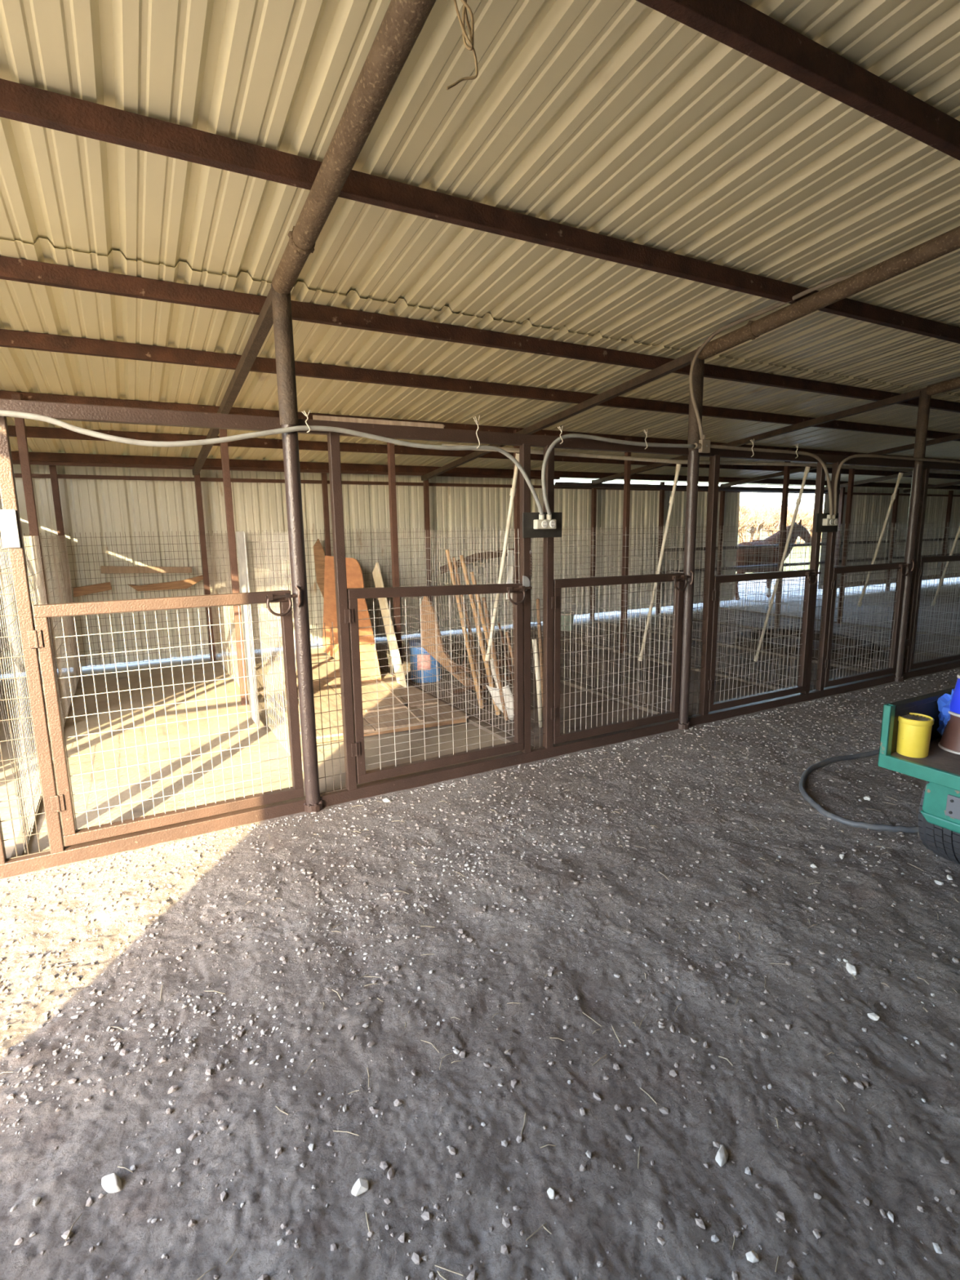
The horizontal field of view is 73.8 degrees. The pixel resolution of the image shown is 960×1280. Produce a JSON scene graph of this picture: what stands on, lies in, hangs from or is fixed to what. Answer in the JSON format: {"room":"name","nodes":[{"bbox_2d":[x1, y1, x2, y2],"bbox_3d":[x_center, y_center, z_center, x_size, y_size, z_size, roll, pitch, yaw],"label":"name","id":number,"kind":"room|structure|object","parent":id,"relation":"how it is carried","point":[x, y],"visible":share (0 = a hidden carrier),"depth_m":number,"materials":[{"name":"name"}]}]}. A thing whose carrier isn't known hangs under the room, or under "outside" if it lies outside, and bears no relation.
{"room":"horse stable","nodes":[
{"label":"horse stable","id":0,"kind":"room"},
{"bbox_2d":[0,464,740,674],"bbox_3d":[-0.541,-1.274,9.453,12.620,2.310,0.036,-6,11,-28],"label":"wall","id":1,"kind":"structure","parent":0,"point":[106,507],"depth_m":8.31,"materials":[{"name":"metal"}]},
{"bbox_2d":[0,581,959,1279],"bbox_3d":[13.070,3.629,-12.940,70.000,0.054,54.000,-6,11,-28],"label":"floor","id":2,"kind":"structure","parent":0,"point":[591,1225],"depth_m":2.13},
{"bbox_2d":[0,393,82,857],"bbox_3d":[-3.394,-0.543,4.948,0.086,2.581,4.860,-6,11,-28],"label":"divider","id":3,"kind":"object","parent":2,"relation":"on","point":[35,540],"visible":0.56,"depth_m":4.80,"materials":[{"name":"metal"}]},
{"bbox_2d":[101,1173,121,1193],"bbox_3d":[-0.891,1.314,1.548,0.062,0.033,0.032,5,11,29],"label":"stone","id":4,"kind":"object","parent":2,"relation":"on","point":[111,1183],"visible":1,"depth_m":1.54,"materials":[{"name":"stone"}]},
{"bbox_2d":[194,408,303,771],"bbox_3d":[-2.160,-0.677,5.616,0.096,2.578,4.851,-6,11,-28],"label":"divider","id":5,"kind":"object","parent":2,"relation":"on","point":[231,536],"depth_m":5.45,"materials":[{"name":"metal"}]},
{"bbox_2d":[271,283,323,813],"bbox_3d":[-0.971,-0.394,3.419,0.106,2.778,0.106,6,12,35],"label":"support pole","id":6,"kind":"object","parent":2,"relation":"on","point":[281,303],"visible":0.91,"depth_m":3.36,"materials":[{"name":"metal"}]},
{"bbox_2d":[192,0,435,475],"bbox_3d":[-0.967,-1.758,3.131,0.117,1.083,9.858,-6,11,-28],"label":"pipe","id":7,"kind":"object","parent":6,"relation":"on","point":[403,20],"visible":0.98,"depth_m":2.19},
{"bbox_2d":[322,555,381,679],"bbox_3d":[-1.467,-0.311,7.237,0.116,1.225,2.180,-6,11,-28],"label":"plywood sheet","id":8,"kind":"object","parent":2,"relation":"on","point":[354,577],"visible":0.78,"depth_m":7.18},
{"bbox_2d":[351,1177,368,1195],"bbox_3d":[-0.287,1.307,1.529,0.043,0.026,0.032,-6,11,-28],"label":"stone","id":9,"kind":"object","parent":2,"relation":"on","point":[361,1186],"visible":1,"depth_m":1.52,"materials":[{"name":"stone"}]},
{"bbox_2d":[258,671,468,742],"bbox_3d":[-1.116,0.555,5.657,1.320,0.070,1.900,-6,11,-28],"label":"plywood sheet","id":10,"kind":"object","parent":2,"relation":"on","point":[387,677],"visible":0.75,"depth_m":5.38,"materials":[{"name":"brown wood"}]},
{"bbox_2d":[372,562,407,687],"bbox_3d":[-0.916,-0.131,6.429,0.022,1.268,0.972,-5,11,-25],"label":"board","id":11,"kind":"object","parent":2,"relation":"on","point":[383,602],"visible":0.73,"depth_m":6.39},
{"bbox_2d":[408,637,441,683],"bbox_3d":[-0.563,0.204,6.635,0.332,0.430,0.332,-6,11,-28],"label":"barrel","id":12,"kind":"object","parent":2,"relation":"on","point":[418,673],"visible":0.45,"depth_m":6.51,"materials":[{"name":"plastic"}]},
{"bbox_2d":[320,442,534,751],"bbox_3d":[-0.829,-0.821,6.330,0.080,2.581,4.860,-6,11,-28],"label":"divider","id":13,"kind":"object","parent":2,"relation":"on","point":[390,446],"visible":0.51,"depth_m":6.14,"materials":[{"name":"metal"}]},
{"bbox_2d":[506,550,513,599],"bbox_3d":[0.213,-0.464,4.563,0.075,0.354,0.032,-6,11,-28],"label":"shorts","id":14,"kind":"object","parent":13,"relation":"attached to","point":[509,575],"visible":0.64,"depth_m":4.55,"materials":[{"name":"white fabric"}]},
{"bbox_2d":[420,595,480,691],"bbox_3d":[-0.269,0.019,6.156,0.712,0.929,0.205,3,10,20],"label":"plank","id":15,"kind":"object","parent":2,"relation":"on","point":[431,616],"visible":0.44,"depth_m":6.24,"materials":[{"name":"brown wood"}]},
{"bbox_2d":[444,549,484,708],"bbox_3d":[-0.132,-0.088,5.532,0.335,1.378,0.048,3,10,20],"label":"wooden pole","id":16,"kind":"object","parent":2,"relation":"on","point":[448,557],"visible":0.74,"depth_m":5.53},
{"bbox_2d":[452,556,487,702],"bbox_3d":[-0.088,-0.071,5.605,0.322,1.317,0.042,-6,11,-28],"label":"wooden pole","id":17,"kind":"object","parent":2,"relation":"on","point":[473,650],"visible":0.77,"depth_m":5.59,"materials":[{"name":"brown wood"}]},
{"bbox_2d":[0,669,957,1279],"bbox_3d":[2.368,0.903,3.721,10.509,0.051,3.017,-6,11,-28],"label":"gravel","id":18,"kind":"object","parent":2,"relation":"on","point":[714,1238],"visible":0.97,"depth_m":2.42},
{"bbox_2d":[0,718,958,1279],"bbox_3d":[0.448,1.094,2.764,5.619,0.038,2.836,-6,11,-28],"label":"straw","id":19,"kind":"object","parent":2,"relation":"on","point":[543,1225],"visible":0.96,"depth_m":2.04,"materials":[{"name":"beige"}]},
{"bbox_2d":[0,398,959,879],"bbox_3d":[6.120,-0.858,7.318,22.200,2.150,0.074,-6,11,-28],"label":"frame","id":20,"kind":"object","parent":2,"relation":"on","point":[58,855],"visible":0.77,"depth_m":3.72,"materials":[{"name":"brown paint"}]},
{"bbox_2d":[26,585,304,846],"bbox_3d":[-1.493,0.351,3.240,1.219,1.194,0.113,-6,11,-28],"label":"gate","id":21,"kind":"object","parent":20,"relation":"on","point":[40,638],"visible":1,"depth_m":3.20,"materials":[{"name":"metal"}]},
{"bbox_2d":[312,414,443,428],"bbox_3d":[-0.551,-1.214,3.574,0.760,0.027,0.018,-6,11,-28],"label":"board","id":22,"kind":"object","parent":20,"relation":"on","point":[314,417],"visible":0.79,"depth_m":3.55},
{"bbox_2d":[344,583,532,784],"bbox_3d":[-0.213,0.227,3.941,1.230,1.150,0.097,-6,11,-28],"label":"gate","id":23,"kind":"object","parent":20,"relation":"attached to","point":[351,614],"visible":0.96,"depth_m":3.92,"materials":[{"name":"metal"}]},
{"bbox_2d":[521,512,561,537],"bbox_3d":[0.400,-0.738,4.108,0.300,0.160,0.015,-6,11,-28],"label":"board","id":24,"kind":"object","parent":20,"relation":"attached to","point":[528,531],"visible":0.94,"depth_m":4.09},
{"bbox_2d":[533,514,555,528],"bbox_3d":[0.416,-0.754,4.075,0.150,0.092,0.052,-6,11,-28],"label":"outlet box","id":25,"kind":"object","parent":24,"relation":"attached to","point":[540,523],"visible":1,"depth_m":4.05,"materials":[{"name":"white plastic"}]},
{"bbox_2d":[0,409,543,515],"bbox_3d":[-1.546,-0.804,2.959,4.437,0.458,0.025,-6,11,-28],"label":"conduit","id":26,"kind":"object","parent":25,"relation":"attached to","point":[2,412],"visible":1,"depth_m":3.16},
{"bbox_2d":[541,433,695,515],"bbox_3d":[0.960,-1.101,4.305,1.311,0.510,0.025,-6,11,-28],"label":"conduit","id":27,"kind":"object","parent":25,"relation":"attached to","point":[554,442],"visible":1,"depth_m":4.10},
{"bbox_2d":[551,569,693,744],"bbox_3d":[1.031,0.098,4.603,1.255,1.154,0.113,-6,11,-28],"label":"gate","id":28,"kind":"object","parent":20,"relation":"on","point":[677,578],"visible":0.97,"depth_m":4.62,"materials":[{"name":"metal"}]},
{"bbox_2d":[441,444,959,474],"bbox_3d":[2.727,-1.495,5.492,6.750,0.062,0.027,-6,11,-28],"label":"pipe","id":29,"kind":"object","parent":20,"relation":"attached to","point":[507,449],"visible":0.74,"depth_m":4.85,"materials":[{"name":"brown metal"}]},
{"bbox_2d":[484,453,519,661],"bbox_3d":[0.153,-0.532,4.459,0.038,1.449,0.452,-7,11,-31],"label":"pipe","id":30,"kind":"object","parent":29,"relation":"attached to","point":[513,490],"visible":0.82,"depth_m":4.40,"materials":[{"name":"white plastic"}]},
{"bbox_2d":[638,463,681,661],"bbox_3d":[1.427,-0.577,5.114,0.037,1.580,0.392,-6,11,-28],"label":"pipe","id":31,"kind":"object","parent":29,"relation":"hanging from","point":[677,469],"visible":0.97,"depth_m":5.06,"materials":[{"name":"white plastic"}]},
{"bbox_2d":[753,466,810,661],"bbox_3d":[2.757,-0.649,5.873,0.037,1.797,0.445,-6,11,-28],"label":"pipe","id":32,"kind":"object","parent":29,"relation":"attached to","point":[806,468],"visible":0.9,"depth_m":5.80,"materials":[{"name":"white plastic"}]},
{"bbox_2d":[857,472,903,606],"bbox_3d":[4.040,-0.990,6.473,0.038,1.347,0.347,-5,11,-25],"label":"pipe","id":33,"kind":"object","parent":29,"relation":"hanging from","point":[900,474],"visible":0.89,"depth_m":6.42,"materials":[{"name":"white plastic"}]},
{"bbox_2d":[930,525,959,606],"bbox_3d":[5.319,-1.081,7.171,0.037,1.444,0.348,-6,11,-28],"label":"pipe","id":34,"kind":"object","parent":29,"relation":"hanging from","point":[933,602],"visible":0.86,"depth_m":7.26,"materials":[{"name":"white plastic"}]},
{"bbox_2d":[707,568,821,711],"bbox_3d":[2.372,-0.017,5.339,1.293,1.089,0.097,-6,11,-28],"label":"gate","id":35,"kind":"object","parent":20,"relation":"on","point":[809,574],"visible":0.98,"depth_m":5.36,"materials":[{"name":"metal"}]},
{"bbox_2d":[814,513,839,532],"bbox_3d":[2.981,-1.008,5.500,0.300,0.160,0.015,-6,11,-28],"label":"board","id":36,"kind":"object","parent":20,"relation":"attached to","point":[819,527],"visible":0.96,"depth_m":5.46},
{"bbox_2d":[822,514,837,525],"bbox_3d":[2.997,-1.024,5.467,0.150,0.092,0.052,-6,11,-28],"label":"outlet box","id":37,"kind":"object","parent":36,"relation":"attached to","point":[830,520],"visible":1,"depth_m":5.44,"materials":[{"name":"white plastic"}]},
{"bbox_2d":[710,444,832,515],"bbox_3d":[2.329,-1.238,5.044,1.520,0.514,0.025,-6,11,-28],"label":"conduit","id":38,"kind":"object","parent":37,"relation":"attached to","point":[717,446],"visible":1,"depth_m":5.08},
{"bbox_2d":[833,453,959,515],"bbox_3d":[4.968,-1.531,6.465,4.496,0.524,0.025,-6,11,-28],"label":"conduit","id":39,"kind":"object","parent":37,"relation":"attached to","point":[835,490],"visible":1,"depth_m":5.55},
{"bbox_2d":[823,560,915,687],"bbox_3d":[3.647,-0.171,6.015,1.205,1.124,0.113,-6,11,-28],"label":"gate","id":40,"kind":"object","parent":20,"relation":"on","point":[900,566],"visible":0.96,"depth_m":6.07,"materials":[{"name":"metal"}]},
{"bbox_2d":[909,555,959,669],"bbox_3d":[4.904,-0.316,6.699,1.298,1.138,0.097,-6,11,-28],"label":"gate","id":41,"kind":"object","parent":20,"relation":"on","point":[955,656],"visible":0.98,"depth_m":6.59,"materials":[{"name":"metal"}]},
{"bbox_2d":[0,670,959,1279],"bbox_3d":[2.367,0.901,3.724,10.515,0.053,3.030,-6,11,-28],"label":"pebbles","id":42,"kind":"object","parent":2,"relation":"on","point":[416,1259],"visible":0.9,"depth_m":2.48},
{"bbox_2d":[460,555,501,715],"bbox_3d":[0.003,-0.034,5.326,0.348,1.339,0.048,3,10,19],"label":"wooden pole","id":43,"kind":"object","parent":2,"relation":"on","point":[490,679],"visible":0.71,"depth_m":5.32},
{"bbox_2d":[470,571,497,688],"bbox_3d":[0.073,0.025,5.361,0.360,1.210,0.047,-8,12,-36],"label":"wooden pole","id":44,"kind":"object","parent":2,"relation":"on","point":[482,619],"visible":0.41,"depth_m":5.27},
{"bbox_2d":[482,596,508,720],"bbox_3d":[0.127,0.159,5.139,0.207,1.016,0.037,-2,10,-6],"label":"wooden pole","id":45,"kind":"object","parent":2,"relation":"on","point":[494,655],"visible":0.74,"depth_m":5.14,"materials":[{"name":"brown wood"}]},
{"bbox_2d":[486,657,513,719],"bbox_3d":[0.172,0.399,5.199,0.253,0.514,0.063,-1,10,1],"label":"shovel","id":46,"kind":"object","parent":2,"relation":"on","point":[497,700],"visible":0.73,"depth_m":5.19,"materials":[{"name":"metal"}]},
{"bbox_2d":[532,639,542,727],"bbox_3d":[0.440,0.334,4.828,0.043,0.728,0.216,3,11,21],"label":"stick","id":47,"kind":"object","parent":2,"relation":"on","point":[536,656],"visible":0.69,"depth_m":4.82,"materials":[{"name":"beige wood"}]},
{"bbox_2d":[536,599,542,711],"bbox_3d":[0.454,0.202,4.715,0.025,1.023,0.150,5,12,32],"label":"stick","id":48,"kind":"object","parent":2,"relation":"on","point":[537,600],"visible":0.5,"depth_m":4.66,"materials":[{"name":"brown wood"}]},
{"bbox_2d":[422,429,681,714],"bbox_3d":[0.426,-0.957,7.005,0.083,2.581,4.860,-6,11,-28],"label":"divider","id":49,"kind":"object","parent":2,"relation":"on","point":[426,493],"visible":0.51,"depth_m":6.46,"materials":[{"name":"metal"}]},
{"bbox_2d":[560,611,575,631],"bbox_3d":[1.308,-0.284,9.758,0.284,0.270,0.284,-6,11,-28],"label":"bin","id":50,"kind":"object","parent":2,"relation":"on","point":[568,627],"visible":0.44,"depth_m":9.66,"materials":[{"name":"grey plastic"}]},
{"bbox_2d":[530,437,812,689],"bbox_3d":[1.775,-1.103,7.732,0.082,2.581,4.860,-6,11,-28],"label":"divider","id":51,"kind":"object","parent":2,"relation":"on","point":[627,475],"visible":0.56,"depth_m":7.56,"materials":[{"name":"metal"}]},
{"bbox_2d":[677,351,704,729],"bbox_3d":[1.570,-0.670,4.789,0.104,2.778,0.106,-3,10,-10],"label":"support pole","id":52,"kind":"object","parent":2,"relation":"on","point":[694,437],"visible":0.83,"depth_m":4.74,"materials":[{"name":"metal"}]},
{"bbox_2d":[421,226,959,480],"bbox_3d":[1.578,-2.034,4.502,0.120,1.083,9.858,-6,11,-28],"label":"pipe","id":53,"kind":"object","parent":52,"relation":"on","point":[948,242],"visible":0.93,"depth_m":3.94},
{"bbox_2d":[688,271,859,439],"bbox_3d":[2.141,-1.684,3.417,0.168,0.896,2.533,-6,11,-28],"label":"conduit","id":54,"kind":"object","parent":53,"relation":"attached to","point":[711,336],"visible":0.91,"depth_m":4.23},
{"bbox_2d":[693,435,710,453],"bbox_3d":[1.600,-1.411,4.604,0.130,0.120,0.050,-6,11,-28],"label":"junction box","id":55,"kind":"object","parent":52,"relation":"attached to","point":[704,445],"visible":1,"depth_m":4.59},
{"bbox_2d":[715,1145,728,1166],"bbox_3d":[0.609,1.302,1.611,0.025,0.027,0.046,7,12,37],"label":"stone","id":56,"kind":"object","parent":2,"relation":"on","point":[722,1156],"visible":1,"depth_m":1.60,"materials":[{"name":"stone"}]},
{"bbox_2d":[589,443,906,672],"bbox_3d":[3.020,-1.238,8.403,0.083,2.581,4.860,-6,11,-28],"label":"divider","id":57,"kind":"object","parent":2,"relation":"on","point":[593,500],"visible":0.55,"depth_m":8.10,"materials":[{"name":"metal"}]},
{"bbox_2d":[775,492,782,593],"bbox_3d":[6.000,-1.891,12.735,0.070,2.300,0.070,-6,11,-28],"label":"post","id":58,"kind":"object","parent":2,"relation":"on","point":[782,492],"visible":0.09,"depth_m":12.65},
{"bbox_2d":[0,520,935,675],"bbox_3d":[2.537,-1.198,10.985,19.353,1.526,0.023,-6,11,-28],"label":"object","id":59,"kind":"object","parent":58,"relation":"attached to","point":[669,527],"visible":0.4,"depth_m":8.90,"materials":[{"name":"metal"}]},
{"bbox_2d":[73,582,111,597],"bbox_3d":[-4.366,-0.569,7.206,0.379,0.149,0.030,-6,11,-28],"label":"wooden plank","id":60,"kind":"object","parent":59,"relation":"attached to","point":[87,589],"visible":1,"depth_m":7.19,"materials":[{"name":"brown wood"}]},
{"bbox_2d":[100,565,191,573],"bbox_3d":[-3.867,-0.820,7.442,0.945,0.120,0.030,-6,11,-28],"label":"wooden plank","id":61,"kind":"object","parent":59,"relation":"attached to","point":[104,569],"visible":1,"depth_m":7.41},
{"bbox_2d":[128,574,203,591],"bbox_3d":[-3.693,-0.676,7.563,0.833,0.159,0.030,-6,11,-28],"label":"wooden plank","id":62,"kind":"object","parent":59,"relation":"attached to","point":[184,584],"visible":1,"depth_m":7.57,"materials":[{"name":"brown wood"}]},
{"bbox_2d":[313,538,324,598],"bbox_3d":[-2.102,-0.917,8.409,0.140,0.818,0.030,-6,11,-28],"label":"wooden plank","id":63,"kind":"object","parent":59,"relation":"attached to","point":[318,552],"visible":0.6,"depth_m":8.38,"materials":[{"name":"brown wood"}]},
{"bbox_2d":[440,548,514,573],"bbox_3d":[0.035,-1.187,9.545,1.400,0.340,0.025,-6,11,-28],"label":"board","id":64,"kind":"object","parent":59,"relation":"attached to","point":[494,554],"visible":0.6,"depth_m":9.48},
{"bbox_2d":[662,553,959,573],"bbox_3d":[9.198,-1.853,14.642,13.700,0.060,0.057,-6,11,-28],"label":"pipe rail","id":65,"kind":"object","parent":59,"relation":"attached to","point":[947,554],"visible":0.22,"depth_m":12.88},
{"bbox_2d":[554,481,839,493],"bbox_3d":[4.314,-2.752,11.614,7.150,0.084,0.084,-6,11,-28],"label":"pipe","id":66,"kind":"object","parent":58,"relation":"attached to","point":[557,484],"visible":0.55,"depth_m":10.97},
{"bbox_2d":[824,469,937,490],"bbox_3d":[9.332,-2.875,8.679,0.116,1.083,9.858,-6,11,-28],"label":"pipe","id":67,"kind":"object","parent":66,"relation":"on","point":[908,473],"visible":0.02,"depth_m":12.05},
{"bbox_2d":[663,537,959,551],"bbox_3d":[9.192,-2.238,14.575,13.700,0.060,0.057,-6,11,-28],"label":"pipe rail","id":68,"kind":"object","parent":58,"relation":"attached to","point":[940,539],"visible":0.39,"depth_m":13.15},
{"bbox_2d":[655,448,959,657],"bbox_3d":[4.320,-1.379,9.103,0.090,2.581,4.860,-6,11,-28],"label":"divider","id":69,"kind":"object","parent":2,"relation":"on","point":[787,468],"visible":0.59,"depth_m":9.04,"materials":[{"name":"metal"}]},
{"bbox_2d":[764,638,850,648],"bbox_3d":[4.121,0.065,8.143,1.120,0.060,1.114,-6,11,-28],"label":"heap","id":70,"kind":"object","parent":2,"relation":"on","point":[777,641],"visible":0.31,"depth_m":8.14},
{"bbox_2d":[734,628,881,661],"bbox_3d":[4.121,0.070,8.144,1.470,0.224,1.752,-6,11,-28],"label":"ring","id":71,"kind":"object","parent":2,"relation":"on","point":[784,651],"visible":0.53,"depth_m":7.85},
{"bbox_2d":[716,453,959,639],"bbox_3d":[5.633,-1.521,9.811,0.086,2.581,4.860,-6,11,-28],"label":"divider","id":72,"kind":"object","parent":2,"relation":"on","point":[851,471],"visible":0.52,"depth_m":9.86,"materials":[{"name":"metal"}]},
{"bbox_2d":[833,487,844,590],"bbox_3d":[7.621,-2.067,13.608,0.070,2.300,0.070,-6,11,-28],"label":"post","id":73,"kind":"object","parent":2,"relation":"on","point":[842,495],"visible":0.52,"depth_m":13.50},
{"bbox_2d":[799,749,919,833],"bbox_3d":[2.531,0.848,3.934,0.846,0.057,1.668,9,14,44],"label":"garden hose","id":74,"kind":"object","parent":2,"relation":"on","point":[833,816],"visible":0.73,"depth_m":3.51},
{"bbox_2d":[884,488,899,591],"bbox_3d":[9.374,-2.257,14.552,0.070,2.300,0.070,-6,11,-28],"label":"post","id":75,"kind":"object","parent":2,"relation":"on","point":[895,501],"visible":0.64,"depth_m":14.49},
{"bbox_2d":[893,389,931,681],"bbox_3d":[4.165,-0.951,6.186,0.106,2.778,0.105,5,12,33],"label":"support pole","id":76,"kind":"object","parent":2,"relation":"on","point":[924,402],"visible":0.8,"depth_m":6.12,"materials":[{"name":"metal"}]},
{"bbox_2d":[591,376,959,484],"bbox_3d":[4.172,-2.316,5.899,0.114,1.083,9.858,-6,11,-28],"label":"pipe","id":77,"kind":"object","parent":76,"relation":"on","point":[953,384],"visible":0.91,"depth_m":6.75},
{"bbox_2d":[877,687,959,864],"bbox_3d":[2.583,0.695,2.639,1.262,0.798,1.174,-6,11,-28],"label":"utility cart","id":78,"kind":"object","parent":2,"relation":"on","point":[939,815],"visible":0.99,"depth_m":2.77,"materials":[{"name":"teal paint"}]},
{"bbox_2d":[896,712,934,758],"bbox_3d":[1.896,0.416,2.797,0.134,0.168,0.134,-6,11,-28],"label":"bucket","id":79,"kind":"object","parent":78,"relation":"on","point":[914,730],"visible":1,"depth_m":2.75,"materials":[{"name":"plastic"}]},
{"bbox_2d":[937,688,954,735],"bbox_3d":[2.208,0.347,2.913,0.308,0.303,0.181,-6,11,-28],"label":"plastic bag","id":80,"kind":"object","parent":78,"relation":"on","point":[944,701],"visible":0.41,"depth_m":2.90,"materials":[{"name":"blue"}]},
{"bbox_2d":[937,711,959,755],"bbox_3d":[2.168,0.403,2.834,0.212,0.173,0.212,-6,11,-28],"label":"bucket","id":81,"kind":"object","parent":78,"relation":"on","point":[949,741],"visible":0.83,"depth_m":2.82,"materials":[{"name":"brown"}]},
{"bbox_2d":[949,673,959,714],"bbox_3d":[2.166,0.237,2.805,0.164,0.163,0.164,-6,11,-28],"label":"bucket","id":82,"kind":"object","parent":81,"relation":"on","point":[954,705],"visible":0.98,"depth_m":2.81,"materials":[{"name":"blue"}]},
{"bbox_2d":[945,794,959,819],"bbox_3d":[1.998,0.700,2.467,0.012,0.090,0.355,-6,11,-28],"label":"metal plate","id":83,"kind":"object","parent":78,"relation":"attached to","point":[952,801],"depth_m":2.60,"materials":[{"name":"grey metal"}]},
{"bbox_2d":[938,490,953,585],"bbox_3d":[11.389,-2.475,15.638,0.070,2.300,0.070,-6,11,-28],"label":"post","id":84,"kind":"object","parent":2,"relation":"on","point":[950,492],"visible":0.66,"depth_m":15.56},
{"bbox_2d":[0,0,959,395],"bbox_3d":[8.847,-2.789,5.997,26.300,0.635,5.850,-6,11,-28],"label":"ceiling","id":85,"kind":"structure","parent":0,"point":[624,120],"depth_m":2.56,"materials":[{"name":"beige metal"}]},
{"bbox_2d":[0,78,959,343],"bbox_3d":[8.172,-2.772,7.254,26.300,0.090,0.050,-6,11,-28],"label":"purlin","id":86,"kind":"object","parent":85,"relation":"attached to","point":[19,102],"visible":1,"depth_m":2.63,"materials":[{"name":"metal"}]},
{"bbox_2d":[0,237,959,486],"bbox_3d":[6.444,-2.985,10.419,26.300,0.559,5.130,-6,11,-28],"label":"ceiling","id":87,"kind":"structure","parent":0,"point":[24,306],"depth_m":5.11,"materials":[{"name":"beige metal"}]},
{"bbox_2d":[0,328,959,441],"bbox_3d":[7.145,-2.862,9.142,26.300,0.090,0.050,-6,11,-28],"label":"purlin","id":88,"kind":"object","parent":87,"relation":"attached to","point":[8,338],"visible":1,"depth_m":4.85,"materials":[{"name":"metal"}]},
{"bbox_2d":[0,255,959,413],"bbox_3d":[7.591,-2.823,8.321,26.300,0.090,0.050,-6,11,-28],"label":"purlin","id":89,"kind":"object","parent":87,"relation":"attached to","point":[11,268],"visible":1,"depth_m":3.88,"materials":[{"name":"metal"}]},
{"bbox_2d":[0,390,959,461],"bbox_3d":[6.545,-2.915,10.245,26.300,0.090,0.050,-6,11,-28],"label":"purlin","id":90,"kind":"object","parent":87,"relation":"attached to","point":[3,394],"visible":0.42,"depth_m":5.66,"materials":[{"name":"metal"}]},
{"bbox_2d":[7,425,959,479],"bbox_3d":[6.042,-2.959,11.171,26.300,0.090,0.050,-6,11,-28],"label":"purlin","id":91,"kind":"object","parent":87,"relation":"attached to","point":[31,432],"visible":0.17,"depth_m":7.14,"materials":[{"name":"metal"}]},
{"bbox_2d":[11,451,959,489],"bbox_3d":[5.528,-3.004,12.115,26.300,0.090,0.050,-6,11,-28],"label":"purlin","id":92,"kind":"object","parent":87,"relation":"attached to","point":[33,456],"visible":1,"depth_m":8.25,"materials":[{"name":"metal"}]},
{"bbox_2d":[0,569,959,675],"bbox_3d":[7.694,-1.512,17.186,70.000,0.108,5.250,-6,11,-28],"label":"yard","id":93,"kind":"structure","parent":0,"point":[957,579],"depth_m":14.74,"materials":[{"name":"soil"}]},
{"bbox_2d":[734,519,811,599],"bbox_3d":[6.032,-1.729,13.636,2.698,1.647,0.620,-6,11,-25],"label":"horse","id":94,"kind":"object","parent":93,"relation":"on","point":[741,557],"visible":0.3,"depth_m":13.33},
{"bbox_2d":[737,530,822,573],"bbox_3d":[11.592,-12.742,81.822,220.000,0.372,106.000,-6,11,-28],"label":"field","id":95,"kind":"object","parent":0,"point":[767,535],"visible":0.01,"depth_m":31.66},
{"bbox_2d":[737,494,802,542],"bbox_3d":[19.117,-8.482,45.401,6.665,3.828,4.342,-5,11,-21],"label":"bare shrub","id":96,"kind":"object","parent":95,"relation":"on","point":[745,514],"visible":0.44,"depth_m":44.65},
{"bbox_2d":[746,495,813,542],"bbox_3d":[22.081,-8.948,47.934,6.445,3.776,4.400,-6,11,-28],"label":"bare shrub","id":97,"kind":"object","parent":95,"relation":"on","point":[804,511],"visible":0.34,"depth_m":47.49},
{"bbox_2d":[817,485,959,589],"bbox_3d":[12.083,-2.700,16.244,10.970,2.195,0.036,-6,11,-28],"label":"wall","id":98,"kind":"structure","parent":0,"point":[866,508],"depth_m":14.80,"materials":[{"name":"metal"}]},
{"bbox_2d":[13,473,959,497],"bbox_3d":[5.423,-2.887,12.440,26.200,0.040,0.050,-6,11,-28],"label":"wall girt","id":99,"kind":"structure","parent":98,"relation":"attached to","point":[16,475],"depth_m":8.32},
{"bbox_2d":[822,573,959,589],"bbox_3d":[11.295,-1.564,15.892,8.900,0.100,0.060,-6,11,-28],"label":"board","id":100,"kind":"object","parent":98,"relation":"attached to","point":[948,575],"visible":0.22,"depth_m":14.81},
{"bbox_3d":[6.741,-1.230,7.573,0.111,2.778,0.112,-6,11,-28],"label":"support pole","id":101,"kind":"object","parent":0,"visible":0},
{"bbox_2d":[720,433,959,488],"bbox_3d":[6.747,-2.595,7.287,0.118,1.083,9.858,-6,11,-28],"label":"pipe","id":102,"kind":"object","parent":101,"relation":"on","point":[956,437],"visible":0.8,"depth_m":9.19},
{"bbox_3d":[-3.530,-0.117,2.041,0.111,2.778,0.111,-6,11,-28],"label":"support pole","id":103,"kind":"object","parent":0,"visible":0},
{"bbox_3d":[-3.523,-1.481,1.754,0.120,1.083,9.858,-6,11,-28],"label":"pipe","id":104,"kind":"object","parent":103,"relation":"on","visible":0},
{"bbox_2d":[12,460,559,479],"bbox_3d":[-2.361,-2.123,7.927,8.150,0.077,0.070,-6,11,-28],"label":"rail","id":105,"kind":"object","parent":104,"relation":"attached to","point":[15,462],"visible":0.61,"depth_m":7.63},
{"bbox_2d":[635,0,959,160],"bbox_3d":[8.733,-2.723,6.221,26.300,0.090,0.050,-6,11,-28],"label":"purlin","id":106,"kind":"object","parent":104,"relation":"on","point":[736,24],"visible":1,"depth_m":2.08,"materials":[{"name":"metal"}]},
{"bbox_2d":[445,0,478,89],"bbox_3d":[-0.040,-1.540,1.516,0.084,0.422,0.037,-6,11,-28],"label":"twine tangle","id":107,"kind":"object","parent":106,"relation":"hanging from","point":[471,29],"visible":1,"depth_m":1.53,"materials":[{"name":"brown"}]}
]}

